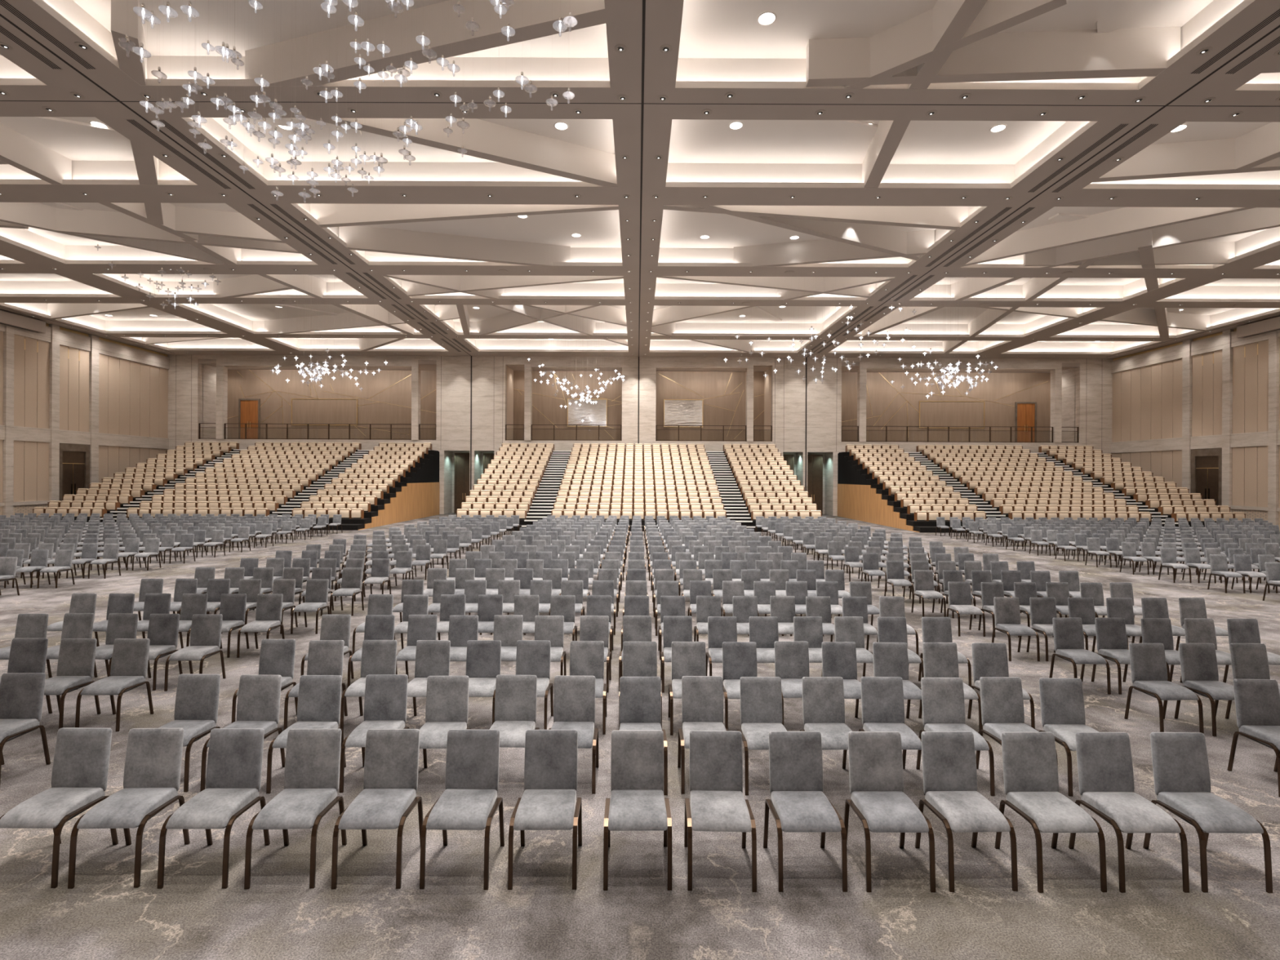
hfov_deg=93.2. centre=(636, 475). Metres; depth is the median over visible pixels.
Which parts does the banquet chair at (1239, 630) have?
leg, backrest, seat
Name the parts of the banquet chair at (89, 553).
seat, leg, backrest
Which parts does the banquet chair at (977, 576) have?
seat, backrest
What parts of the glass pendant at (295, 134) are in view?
glass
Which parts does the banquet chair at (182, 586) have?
seat, backrest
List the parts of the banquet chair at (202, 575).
seat, backrest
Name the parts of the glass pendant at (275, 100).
glass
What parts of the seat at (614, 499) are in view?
backrest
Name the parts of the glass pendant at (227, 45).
glass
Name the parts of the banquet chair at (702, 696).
leg, rail, leg, backrest, seat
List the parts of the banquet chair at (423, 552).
seat, backrest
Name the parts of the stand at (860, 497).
panel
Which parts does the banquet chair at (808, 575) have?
backrest, seat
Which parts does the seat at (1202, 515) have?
backrest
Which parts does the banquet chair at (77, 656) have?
leg, leg, seat, backrest, seat, rail, leg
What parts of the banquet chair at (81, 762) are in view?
seat, leg, backrest, seat, rail, leg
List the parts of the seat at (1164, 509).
armrest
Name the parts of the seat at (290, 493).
backrest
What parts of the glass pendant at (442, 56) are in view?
glass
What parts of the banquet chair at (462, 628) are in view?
seat, backrest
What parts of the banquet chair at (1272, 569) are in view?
leg, backrest, seat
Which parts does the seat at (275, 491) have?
backrest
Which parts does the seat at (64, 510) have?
backrest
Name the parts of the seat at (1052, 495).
backrest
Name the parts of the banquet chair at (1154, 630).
backrest, leg, leg, seat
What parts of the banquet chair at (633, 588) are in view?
backrest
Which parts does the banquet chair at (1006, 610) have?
leg, backrest, leg, seat, leg, leg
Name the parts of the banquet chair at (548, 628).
backrest, seat, leg, leg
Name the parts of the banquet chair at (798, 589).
backrest, seat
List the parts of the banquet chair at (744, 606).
seat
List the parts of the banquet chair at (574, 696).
seat, backrest, leg, rail, leg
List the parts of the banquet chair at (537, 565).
seat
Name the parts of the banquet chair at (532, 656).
backrest, seat, leg, rail, leg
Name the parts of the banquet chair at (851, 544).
backrest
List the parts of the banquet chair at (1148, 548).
backrest, seat, leg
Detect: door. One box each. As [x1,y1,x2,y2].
[58,443,89,501]
[238,398,260,438]
[453,453,469,513]
[483,453,493,473]
[782,454,794,475]
[807,454,822,515]
[1014,401,1036,441]
[1190,448,1222,505]
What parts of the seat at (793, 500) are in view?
backrest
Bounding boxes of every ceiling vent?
[0,0,97,69]
[0,24,62,69]
[125,119,231,189]
[155,119,256,189]
[247,204,337,264]
[270,204,355,264]
[346,272,386,298]
[362,272,401,298]
[391,304,415,319]
[405,304,428,319]
[417,322,435,333]
[430,322,448,333]
[440,338,461,351]
[452,338,471,351]
[805,340,826,353]
[816,340,837,353]
[831,324,848,335]
[842,324,862,335]
[849,306,874,321]
[862,306,888,321]
[877,275,917,301]
[893,275,934,301]
[924,207,1012,266]
[942,207,1035,266]
[1026,123,1128,192]
[1051,124,1158,192]
[1189,8,1279,74]
[1223,35,1279,74]
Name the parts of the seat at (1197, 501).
backrest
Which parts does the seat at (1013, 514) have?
armrest, backrest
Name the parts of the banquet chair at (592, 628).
backrest, seat, leg, leg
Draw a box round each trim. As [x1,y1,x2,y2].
[0,13,471,355]
[0,100,1279,106]
[1,306,174,353]
[208,364,1070,373]
[470,355,471,489]
[637,356,639,443]
[638,0,645,356]
[804,357,807,491]
[806,25,1279,357]
[1108,312,1279,356]
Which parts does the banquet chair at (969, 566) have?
seat, backrest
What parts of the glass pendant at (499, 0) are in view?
glass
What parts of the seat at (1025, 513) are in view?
backrest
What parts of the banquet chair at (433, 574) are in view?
seat, backrest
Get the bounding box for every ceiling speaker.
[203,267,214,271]
[497,269,507,272]
[784,271,794,274]
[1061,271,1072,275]
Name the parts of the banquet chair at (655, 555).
leg, backrest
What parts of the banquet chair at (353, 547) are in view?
backrest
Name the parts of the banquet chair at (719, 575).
seat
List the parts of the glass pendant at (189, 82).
glass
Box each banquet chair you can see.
[0,542,8,556]
[0,556,19,595]
[0,613,52,677]
[0,638,52,713]
[0,672,50,782]
[0,727,118,888]
[4,549,26,587]
[12,549,50,587]
[14,542,30,575]
[20,542,53,577]
[22,537,36,567]
[27,537,57,566]
[36,549,75,588]
[42,543,76,578]
[44,638,100,728]
[46,613,97,677]
[47,537,79,567]
[47,592,99,646]
[66,543,99,578]
[67,728,190,888]
[73,537,99,567]
[75,638,153,731]
[76,613,137,689]
[88,543,120,578]
[90,537,120,570]
[92,593,134,632]
[111,537,141,570]
[132,537,161,570]
[133,578,163,633]
[137,593,171,638]
[146,613,182,690]
[156,728,270,888]
[158,674,220,791]
[164,613,226,691]
[169,578,197,633]
[177,567,215,613]
[178,593,208,648]
[200,674,285,791]
[206,578,230,614]
[207,567,244,614]
[219,593,248,657]
[221,578,261,634]
[231,639,297,723]
[236,593,284,657]
[240,558,258,578]
[244,728,346,889]
[253,567,273,610]
[257,578,297,634]
[266,558,284,587]
[266,675,346,793]
[271,567,305,615]
[275,551,292,578]
[283,640,347,730]
[290,578,329,634]
[292,558,310,594]
[298,567,333,616]
[300,614,354,679]
[301,550,317,578]
[306,544,320,564]
[318,558,338,599]
[324,551,342,589]
[328,544,344,579]
[329,567,364,615]
[331,728,423,888]
[332,538,346,568]
[334,558,365,601]
[337,551,366,589]
[339,674,409,792]
[340,640,396,731]
[341,544,366,576]
[344,538,368,568]
[346,614,397,688]
[351,594,395,654]
[362,558,391,594]
[363,544,386,573]
[363,551,388,589]
[364,539,386,562]
[387,551,413,589]
[388,539,405,568]
[389,544,410,579]
[392,579,423,622]
[394,595,428,649]
[395,614,437,678]
[407,640,450,715]
[408,544,431,579]
[411,539,427,571]
[418,675,471,768]
[419,728,504,889]
[423,568,447,596]
[427,539,448,568]
[427,579,455,633]
[436,594,465,639]
[446,559,466,580]
[448,615,478,675]
[454,568,475,615]
[464,579,486,635]
[465,551,481,568]
[466,640,501,724]
[473,559,491,579]
[477,595,502,632]
[480,545,494,559]
[485,568,505,595]
[488,551,504,568]
[488,675,539,747]
[490,579,519,635]
[491,539,505,551]
[493,614,523,661]
[499,559,517,579]
[501,545,515,559]
[506,568,533,614]
[507,729,582,889]
[512,539,525,551]
[512,551,528,568]
[513,595,538,633]
[515,640,553,729]
[522,545,537,559]
[524,580,551,635]
[526,559,543,580]
[532,539,545,551]
[534,615,566,675]
[536,551,551,568]
[542,568,561,595]
[543,545,558,559]
[548,675,599,794]
[550,595,577,640]
[551,539,564,559]
[551,559,568,580]
[559,551,574,574]
[560,580,584,615]
[564,545,579,565]
[568,568,590,597]
[569,640,606,734]
[571,540,584,559]
[576,559,593,595]
[579,615,611,693]
[582,551,598,580]
[586,545,601,568]
[586,595,613,655]
[590,540,604,559]
[592,580,615,635]
[598,568,618,617]
[601,559,620,602]
[603,729,671,890]
[604,551,622,590]
[608,545,623,580]
[609,540,624,572]
[618,615,651,691]
[618,641,662,729]
[619,676,667,795]
[621,595,648,651]
[622,580,647,616]
[624,568,648,595]
[626,551,644,580]
[627,560,644,568]
[630,540,644,559]
[630,545,645,568]
[647,540,662,572]
[648,545,664,580]
[650,551,667,591]
[652,560,671,602]
[653,568,674,617]
[654,580,678,635]
[657,595,685,659]
[660,616,692,693]
[667,540,682,559]
[668,641,706,735]
[671,546,685,568]
[674,551,691,581]
[677,675,728,794]
[678,560,697,595]
[681,568,702,597]
[684,730,756,892]
[688,540,702,559]
[688,580,711,616]
[693,546,707,566]
[693,595,720,641]
[697,552,714,574]
[704,560,722,598]
[705,616,737,675]
[708,540,721,559]
[711,568,732,597]
[715,546,729,559]
[720,580,749,635]
[721,552,737,568]
[722,641,757,728]
[728,540,741,552]
[729,560,747,581]
[733,595,757,634]
[735,546,750,559]
[737,676,787,795]
[741,569,766,616]
[745,552,760,569]
[747,540,760,552]
[749,616,778,662]
[753,581,783,635]
[755,560,773,581]
[756,546,771,559]
[763,731,847,892]
[767,552,782,569]
[768,541,781,552]
[769,569,795,616]
[769,595,795,634]
[774,641,809,725]
[777,546,792,559]
[781,560,798,581]
[785,581,808,635]
[791,552,807,569]
[793,616,822,676]
[796,569,816,616]
[800,676,852,768]
[805,595,835,641]
[806,560,825,581]
[816,581,842,636]
[822,641,861,717]
[824,569,849,617]
[826,541,848,573]
[834,616,873,676]
[842,596,878,650]
[843,546,866,582]
[844,731,935,892]
[848,541,862,573]
[849,581,879,626]
[858,676,924,795]
[861,552,887,591]
[864,546,886,582]
[868,541,886,570]
[872,642,921,718]
[876,595,918,655]
[877,617,924,677]
[884,553,911,591]
[884,560,914,603]
[888,541,909,572]
[888,546,911,572]
[906,541,930,571]
[907,546,933,578]
[908,553,936,591]
[909,560,940,603]
[911,569,946,617]
[915,677,995,795]
[915,731,1017,892]
[918,617,971,686]
[918,642,982,736]
[928,541,942,572]
[929,546,945,582]
[933,553,951,591]
[935,560,955,604]
[940,569,976,618]
[946,582,985,636]
[953,546,968,566]
[957,553,974,575]
[964,560,982,604]
[967,642,1035,728]
[971,570,991,618]
[975,676,1057,768]
[977,582,1019,637]
[982,553,999,580]
[990,561,1008,597]
[991,597,1039,661]
[994,731,1106,893]
[1000,570,1022,613]
[1013,582,1053,637]
[1016,560,1035,582]
[1026,597,1057,661]
[1030,570,1066,617]
[1039,677,1098,796]
[1045,582,1088,637]
[1048,617,1111,694]
[1058,570,1096,617]
[1067,597,1096,652]
[1068,732,1189,893]
[1080,582,1106,617]
[1091,617,1130,694]
[1106,597,1142,649]
[1109,582,1142,637]
[1120,542,1149,574]
[1124,643,1204,733]
[1138,542,1168,574]
[1139,597,1185,643]
[1140,617,1180,681]
[1142,732,1272,893]
[1158,547,1191,582]
[1160,542,1189,574]
[1173,643,1235,736]
[1175,597,1228,650]
[1179,617,1231,682]
[1181,542,1211,574]
[1182,547,1216,583]
[1201,542,1233,572]
[1203,547,1238,582]
[1207,554,1245,593]
[1222,618,1279,682]
[1224,542,1254,571]
[1225,643,1279,719]
[1226,548,1261,583]
[1226,679,1279,797]
[1231,554,1270,593]
[1244,542,1259,572]
[1248,548,1267,583]
[1255,554,1277,593]
[1262,562,1279,600]
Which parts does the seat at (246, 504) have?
backrest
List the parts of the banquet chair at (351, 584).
leg, leg, seat, backrest, leg, leg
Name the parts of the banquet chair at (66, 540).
backrest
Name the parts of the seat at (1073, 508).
backrest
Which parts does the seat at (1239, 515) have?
backrest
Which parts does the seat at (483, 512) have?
backrest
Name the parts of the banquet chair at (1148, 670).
leg, rail, seat, backrest, leg, leg, seat, leg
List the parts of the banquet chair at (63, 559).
leg, seat, leg, backrest, leg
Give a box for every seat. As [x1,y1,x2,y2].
[32,506,46,517]
[44,506,57,517]
[47,500,61,507]
[55,506,69,516]
[58,500,72,507]
[62,494,75,501]
[67,506,80,516]
[70,500,84,507]
[73,494,86,501]
[75,488,88,495]
[80,506,93,516]
[81,500,94,507]
[84,494,97,502]
[86,488,99,494]
[91,506,106,517]
[93,500,106,508]
[95,494,108,502]
[97,488,110,494]
[105,500,119,511]
[106,494,119,502]
[108,488,120,496]
[117,494,133,504]
[119,488,131,494]
[126,507,139,517]
[129,488,145,497]
[137,507,151,517]
[139,501,151,507]
[149,507,163,517]
[151,494,164,502]
[151,501,163,509]
[161,501,174,507]
[161,507,174,515]
[162,494,174,502]
[163,488,175,494]
[173,488,186,496]
[173,494,186,502]
[173,501,186,507]
[173,507,186,515]
[184,494,196,502]
[184,501,197,509]
[184,507,197,515]
[185,488,196,495]
[195,488,207,496]
[195,494,208,502]
[195,501,208,509]
[196,507,209,515]
[206,488,218,495]
[207,494,219,502]
[207,501,220,508]
[208,507,221,515]
[217,488,229,495]
[217,494,230,502]
[218,501,231,508]
[219,507,232,515]
[227,488,239,496]
[229,494,241,502]
[230,501,243,509]
[231,507,244,515]
[239,488,250,495]
[240,494,252,502]
[241,501,253,509]
[243,507,256,515]
[249,488,262,496]
[251,495,263,502]
[253,501,265,508]
[254,507,270,515]
[260,488,272,496]
[262,495,275,502]
[264,501,279,511]
[271,488,283,496]
[274,495,287,505]
[282,488,296,498]
[292,508,305,518]
[300,501,312,508]
[303,508,316,518]
[308,495,319,502]
[311,502,324,509]
[315,508,327,518]
[316,489,328,497]
[320,495,331,502]
[323,502,336,510]
[326,508,338,518]
[327,489,339,497]
[330,495,342,502]
[334,502,347,510]
[338,489,349,497]
[338,508,351,518]
[342,495,353,503]
[346,502,357,510]
[349,489,359,497]
[350,508,364,519]
[353,495,364,503]
[357,502,370,511]
[360,489,371,497]
[364,495,377,505]
[371,489,383,499]
[456,508,467,518]
[460,502,471,510]
[465,496,476,503]
[467,508,479,516]
[469,489,479,497]
[471,502,483,510]
[475,496,487,503]
[480,489,490,497]
[480,508,491,517]
[483,502,494,510]
[487,496,498,503]
[490,489,502,497]
[491,509,503,517]
[494,502,506,510]
[498,496,509,503]
[502,490,512,497]
[502,509,515,517]
[506,502,518,510]
[509,496,520,503]
[512,490,523,497]
[514,509,527,518]
[517,502,529,512]
[520,496,532,506]
[523,490,534,499]
[551,509,563,518]
[553,502,564,511]
[555,496,566,504]
[557,490,568,497]
[563,509,574,518]
[564,502,576,511]
[566,496,577,504]
[568,490,579,497]
[574,509,586,518]
[576,502,587,511]
[577,496,588,504]
[579,490,590,497]
[586,509,598,518]
[587,502,599,510]
[588,496,599,504]
[590,490,600,497]
[598,509,609,518]
[599,502,610,511]
[600,490,611,500]
[600,496,611,504]
[609,509,621,518]
[610,502,622,511]
[611,490,622,497]
[611,496,622,506]
[621,509,632,519]
[622,490,633,500]
[622,496,633,504]
[622,502,632,510]
[633,490,644,497]
[633,497,644,504]
[633,502,644,510]
[633,509,644,519]
[644,490,654,500]
[644,497,655,503]
[644,502,655,511]
[644,509,656,519]
[654,490,666,497]
[655,497,666,506]
[656,502,666,511]
[656,509,667,519]
[666,490,676,500]
[666,497,677,506]
[666,502,678,511]
[667,509,679,519]
[676,490,687,497]
[677,497,688,504]
[678,502,689,511]
[680,510,691,519]
[687,490,698,498]
[688,497,699,504]
[689,502,701,511]
[691,510,702,519]
[697,491,709,498]
[699,497,711,504]
[701,503,712,511]
[702,510,715,519]
[709,491,719,498]
[711,497,722,504]
[712,503,724,511]
[714,510,726,518]
[742,491,754,500]
[745,497,757,506]
[748,503,760,513]
[751,510,763,520]
[754,491,764,498]
[757,497,768,505]
[760,503,771,511]
[763,510,775,518]
[764,491,776,498]
[768,497,779,505]
[771,503,782,511]
[774,510,786,518]
[776,491,786,498]
[779,497,791,505]
[782,503,794,511]
[786,491,798,498]
[786,510,798,518]
[790,497,801,505]
[794,503,805,511]
[797,491,808,498]
[798,510,810,518]
[801,497,813,505]
[805,503,817,511]
[809,510,822,518]
[894,492,906,501]
[900,497,913,507]
[906,492,917,499]
[906,504,919,514]
[913,497,924,505]
[914,511,928,520]
[917,492,928,499]
[919,504,931,512]
[924,497,936,506]
[927,492,939,499]
[927,511,939,520]
[931,504,943,512]
[935,497,946,506]
[938,511,951,520]
[939,492,950,499]
[942,504,955,512]
[946,497,958,506]
[950,492,960,499]
[951,511,963,521]
[954,504,966,512]
[957,497,969,506]
[962,511,974,521]
[965,504,977,512]
[973,511,986,519]
[982,492,995,502]
[990,497,1004,507]
[994,492,1006,499]
[999,504,1013,514]
[1003,497,1015,505]
[1005,492,1017,499]
[1008,511,1022,519]
[1012,504,1025,512]
[1014,497,1026,505]
[1016,492,1028,498]
[1022,511,1035,519]
[1023,504,1036,511]
[1025,498,1037,505]
[1026,492,1039,499]
[1033,511,1046,519]
[1035,504,1048,512]
[1036,498,1048,505]
[1038,492,1049,498]
[1045,511,1057,519]
[1046,504,1058,512]
[1047,498,1059,506]
[1048,492,1060,500]
[1057,504,1070,511]
[1057,511,1069,519]
[1058,498,1071,506]
[1059,492,1071,500]
[1068,511,1081,519]
[1069,504,1081,511]
[1070,492,1082,498]
[1070,498,1081,506]
[1080,498,1093,506]
[1080,504,1093,513]
[1080,511,1093,519]
[1081,492,1093,500]
[1092,493,1103,498]
[1092,498,1104,506]
[1092,505,1104,513]
[1092,511,1105,520]
[1102,493,1115,499]
[1102,498,1115,506]
[1102,505,1115,511]
[1103,511,1116,520]
[1114,498,1126,505]
[1115,505,1127,512]
[1115,511,1128,521]
[1125,505,1138,513]
[1126,511,1140,522]
[1133,493,1147,502]
[1138,511,1151,522]
[1145,498,1160,508]
[1146,493,1158,498]
[1157,493,1169,499]
[1158,505,1173,515]
[1159,498,1171,506]
[1168,493,1180,499]
[1169,498,1182,506]
[1171,511,1187,522]
[1172,505,1185,513]
[1178,493,1191,499]
[1181,498,1194,506]
[1183,505,1196,511]
[1185,511,1199,520]
[1190,493,1202,499]
[1191,498,1204,506]
[1194,505,1208,512]
[1197,511,1210,520]
[1203,498,1216,505]
[1205,505,1219,512]
[1208,511,1222,521]
[1217,505,1231,512]
[1220,511,1234,522]
[1232,511,1245,522]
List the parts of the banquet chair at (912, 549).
backrest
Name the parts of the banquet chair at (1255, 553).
backrest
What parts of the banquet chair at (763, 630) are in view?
backrest, seat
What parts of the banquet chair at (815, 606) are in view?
backrest, seat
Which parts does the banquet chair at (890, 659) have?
backrest, leg, seat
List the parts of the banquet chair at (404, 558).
seat, backrest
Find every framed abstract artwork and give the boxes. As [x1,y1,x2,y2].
[567,398,607,426]
[663,399,702,427]
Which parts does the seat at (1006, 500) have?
backrest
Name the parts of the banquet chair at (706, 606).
leg, leg, seat, backrest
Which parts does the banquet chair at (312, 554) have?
backrest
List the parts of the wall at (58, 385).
perforated panel, fabric panel, fabric panel, fabric panel, fabric panel, fabric panel, perforated panel, fabric panel, fabric panel, fabric panel, fabric panel, fabric panel, fabric panel, fabric panel, fabric panel, fabric panel, fabric panel, fabric panel, fabric panel, fabric panel, fabric panel, fabric panel, fabric panel, fabric panel, fabric panel, fabric panel, fabric panel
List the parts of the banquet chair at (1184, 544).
backrest, seat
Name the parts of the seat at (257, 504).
backrest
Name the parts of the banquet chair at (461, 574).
seat, backrest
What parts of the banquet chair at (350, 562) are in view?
leg, seat, backrest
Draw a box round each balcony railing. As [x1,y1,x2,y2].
[198,422,216,439]
[224,423,411,439]
[418,424,435,439]
[505,424,524,440]
[531,424,622,440]
[655,425,746,441]
[753,425,772,441]
[841,426,858,441]
[866,426,1053,442]
[1061,426,1079,442]
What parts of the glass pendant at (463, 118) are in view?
glass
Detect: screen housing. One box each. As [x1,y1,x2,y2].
[0,310,45,333]
[1236,315,1279,337]
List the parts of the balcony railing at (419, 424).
post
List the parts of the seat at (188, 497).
backrest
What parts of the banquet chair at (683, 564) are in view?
leg, seat, backrest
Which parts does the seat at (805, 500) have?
backrest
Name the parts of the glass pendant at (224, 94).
glass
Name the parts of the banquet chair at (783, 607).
seat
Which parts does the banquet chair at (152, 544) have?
leg, seat, leg, backrest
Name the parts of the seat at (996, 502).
armrest, backrest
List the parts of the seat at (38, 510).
backrest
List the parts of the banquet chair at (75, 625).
seat, backrest, leg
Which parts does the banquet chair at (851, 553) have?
leg, backrest, seat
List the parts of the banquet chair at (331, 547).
backrest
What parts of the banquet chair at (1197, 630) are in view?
backrest, seat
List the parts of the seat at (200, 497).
backrest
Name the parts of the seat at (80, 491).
backrest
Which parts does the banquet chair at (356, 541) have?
backrest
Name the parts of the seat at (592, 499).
backrest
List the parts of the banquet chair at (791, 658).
leg, seat, backrest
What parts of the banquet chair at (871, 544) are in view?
backrest, seat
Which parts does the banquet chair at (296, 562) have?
backrest, seat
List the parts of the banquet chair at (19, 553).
backrest, leg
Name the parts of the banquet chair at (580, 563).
backrest, seat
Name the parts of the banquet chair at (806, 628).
backrest, seat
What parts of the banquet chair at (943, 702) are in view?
leg, backrest, seat, leg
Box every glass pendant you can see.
[118,34,135,47]
[118,37,137,56]
[132,42,151,61]
[133,3,153,24]
[139,97,154,109]
[144,10,160,28]
[149,25,164,114]
[151,4,167,83]
[151,116,164,130]
[155,97,170,109]
[158,1,177,21]
[164,97,177,108]
[174,8,189,111]
[180,0,195,106]
[180,1,199,21]
[182,35,196,96]
[186,24,200,131]
[187,13,203,81]
[190,80,202,94]
[191,43,207,128]
[197,84,212,151]
[200,72,215,88]
[201,40,214,53]
[210,73,224,106]
[214,41,232,61]
[217,42,233,107]
[218,31,235,62]
[219,105,232,147]
[222,114,236,128]
[226,45,241,61]
[226,79,237,146]
[226,102,240,115]
[228,4,239,125]
[231,0,244,70]
[235,102,247,124]
[239,48,248,170]
[241,78,254,131]
[245,107,255,136]
[247,62,262,124]
[248,0,262,9]
[249,91,263,107]
[252,65,263,164]
[252,97,265,142]
[253,73,269,89]
[257,90,271,106]
[257,96,271,129]
[265,142,279,164]
[267,16,280,144]
[268,109,279,121]
[268,126,282,142]
[269,98,282,109]
[269,149,279,172]
[271,179,283,195]
[273,40,285,177]
[275,105,287,119]
[284,90,297,153]
[285,62,297,127]
[287,111,298,180]
[288,48,301,145]
[288,49,301,164]
[288,140,299,156]
[293,125,306,136]
[294,44,306,120]
[295,4,309,133]
[297,142,311,197]
[297,146,307,157]
[300,75,312,88]
[304,124,315,137]
[306,70,319,186]
[306,168,318,181]
[312,10,327,78]
[315,107,326,128]
[319,87,333,98]
[320,0,336,17]
[320,60,333,76]
[322,68,334,79]
[323,82,335,154]
[323,110,334,173]
[324,0,337,9]
[330,74,342,97]
[330,169,342,182]
[331,45,342,165]
[331,100,342,124]
[331,104,342,138]
[333,19,344,170]
[340,120,351,129]
[341,78,351,182]
[342,0,358,10]
[344,128,354,171]
[346,102,358,192]
[347,10,364,28]
[350,38,361,49]
[350,93,362,132]
[351,106,360,151]
[351,155,361,168]
[353,77,366,88]
[354,53,365,65]
[357,61,367,174]
[359,22,369,160]
[360,38,374,55]
[363,62,374,76]
[364,76,373,180]
[369,26,379,159]
[373,120,384,177]
[375,140,387,168]
[376,40,390,54]
[377,68,389,78]
[384,0,399,10]
[386,62,397,76]
[387,0,404,17]
[392,18,404,142]
[394,35,408,87]
[397,65,410,79]
[398,130,408,159]
[399,62,411,133]
[402,36,412,143]
[404,57,417,74]
[404,91,415,161]
[404,115,417,128]
[410,80,422,133]
[415,31,430,47]
[422,4,436,63]
[435,22,448,71]
[443,11,453,133]
[445,112,457,126]
[447,60,460,76]
[449,31,462,106]
[453,0,465,17]
[456,103,469,128]
[465,17,479,34]
[467,0,477,109]
[484,31,496,111]
[489,0,504,11]
[493,0,504,102]
[493,1,506,18]
[500,102,511,117]
[501,22,515,40]
[515,71,528,88]
[524,80,537,97]
[546,6,556,111]
[552,16,567,36]
[562,88,574,103]
[563,3,577,26]
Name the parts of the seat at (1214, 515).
backrest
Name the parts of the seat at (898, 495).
armrest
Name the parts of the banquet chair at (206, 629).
leg, leg, seat, leg, backrest, rail, leg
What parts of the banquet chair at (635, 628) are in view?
leg, backrest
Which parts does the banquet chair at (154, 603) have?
seat, backrest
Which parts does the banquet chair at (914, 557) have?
backrest, leg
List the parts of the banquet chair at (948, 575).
leg, backrest, seat, leg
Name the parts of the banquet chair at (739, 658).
leg, seat, backrest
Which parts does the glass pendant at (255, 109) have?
glass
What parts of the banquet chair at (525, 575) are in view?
backrest, seat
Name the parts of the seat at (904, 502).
armrest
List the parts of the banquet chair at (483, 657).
seat, backrest, leg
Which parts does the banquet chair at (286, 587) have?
leg, backrest, seat, leg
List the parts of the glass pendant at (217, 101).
glass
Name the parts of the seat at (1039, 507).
backrest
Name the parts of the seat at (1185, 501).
backrest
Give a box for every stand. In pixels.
[49,448,439,530]
[460,450,767,532]
[837,452,1217,533]
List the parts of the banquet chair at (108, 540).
seat, backrest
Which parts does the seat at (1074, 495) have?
backrest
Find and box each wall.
[0,323,169,517]
[167,355,1113,515]
[202,364,1075,442]
[1111,328,1279,531]
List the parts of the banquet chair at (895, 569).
leg, leg, backrest, seat, leg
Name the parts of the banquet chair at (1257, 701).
leg, rail, seat, backrest, seat, leg, leg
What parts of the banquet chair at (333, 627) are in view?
leg, seat, backrest, leg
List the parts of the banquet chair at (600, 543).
backrest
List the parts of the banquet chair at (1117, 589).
backrest, seat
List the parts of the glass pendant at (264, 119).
glass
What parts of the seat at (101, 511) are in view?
armrest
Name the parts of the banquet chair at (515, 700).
seat, backrest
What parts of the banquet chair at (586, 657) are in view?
backrest, seat, leg, rail, leg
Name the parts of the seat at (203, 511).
backrest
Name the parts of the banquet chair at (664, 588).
leg, seat, backrest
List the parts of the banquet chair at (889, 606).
backrest, seat, leg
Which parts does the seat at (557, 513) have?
backrest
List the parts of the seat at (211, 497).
backrest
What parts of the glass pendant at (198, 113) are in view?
glass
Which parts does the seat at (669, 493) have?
backrest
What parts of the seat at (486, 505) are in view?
backrest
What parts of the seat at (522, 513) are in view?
backrest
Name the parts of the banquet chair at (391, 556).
seat, backrest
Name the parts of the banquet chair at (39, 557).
seat, leg, backrest, leg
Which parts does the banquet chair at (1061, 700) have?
rail, backrest, leg, seat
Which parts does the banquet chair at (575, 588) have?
backrest, seat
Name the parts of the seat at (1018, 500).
backrest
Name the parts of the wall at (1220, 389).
fabric panel, fabric panel, fabric panel, fabric panel, fabric panel, fabric panel, fabric panel, fabric panel, fabric panel, fabric panel, fabric panel, fabric panel, fabric panel, fabric panel, fabric panel, fabric panel, fabric panel, fabric panel, fabric panel, perforated panel, fabric panel, fabric panel, fabric panel, fabric panel, perforated panel, fabric panel, fabric panel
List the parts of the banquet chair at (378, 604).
leg, seat, backrest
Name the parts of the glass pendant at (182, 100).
glass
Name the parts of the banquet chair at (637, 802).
leg, rail, leg, backrest, seat, leg, rail, leg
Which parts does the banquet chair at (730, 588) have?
seat, backrest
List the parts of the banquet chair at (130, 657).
leg, seat, leg, leg, backrest, seat, rail, leg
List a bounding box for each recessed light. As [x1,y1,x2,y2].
[0,41,13,50]
[0,89,9,96]
[41,106,56,112]
[70,92,84,99]
[74,41,91,51]
[79,191,90,195]
[88,120,108,127]
[139,92,154,99]
[159,152,171,158]
[164,192,175,196]
[196,90,210,97]
[217,153,229,158]
[218,192,228,196]
[235,106,248,113]
[253,217,262,220]
[270,193,279,197]
[276,124,293,130]
[314,90,325,97]
[314,192,323,196]
[347,107,359,114]
[400,193,408,197]
[431,90,442,97]
[458,107,470,115]
[485,193,493,197]
[517,215,528,218]
[549,91,560,98]
[553,121,568,130]
[571,232,581,237]
[573,108,583,115]
[573,194,581,198]
[614,44,626,53]
[617,94,628,102]
[620,155,629,159]
[622,195,630,198]
[623,218,631,222]
[650,218,657,222]
[652,195,660,199]
[653,155,662,159]
[657,94,668,102]
[659,44,671,53]
[699,235,710,239]
[701,109,711,115]
[701,194,709,198]
[724,92,735,99]
[728,120,743,129]
[756,10,777,26]
[788,195,796,199]
[789,235,799,239]
[814,109,826,115]
[842,93,854,99]
[873,195,882,199]
[925,110,937,116]
[959,93,971,100]
[959,195,968,199]
[972,220,981,223]
[989,124,1007,133]
[1003,196,1013,199]
[1018,220,1027,223]
[1036,110,1048,116]
[1053,196,1064,200]
[1054,156,1066,161]
[1075,93,1088,101]
[1106,196,1117,199]
[1112,156,1124,162]
[1131,97,1146,103]
[1169,124,1188,133]
[1191,196,1203,200]
[1195,46,1213,55]
[1200,97,1215,104]
[1228,111,1243,117]
[1273,49,1279,56]
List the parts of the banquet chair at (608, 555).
backrest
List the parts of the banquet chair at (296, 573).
seat, backrest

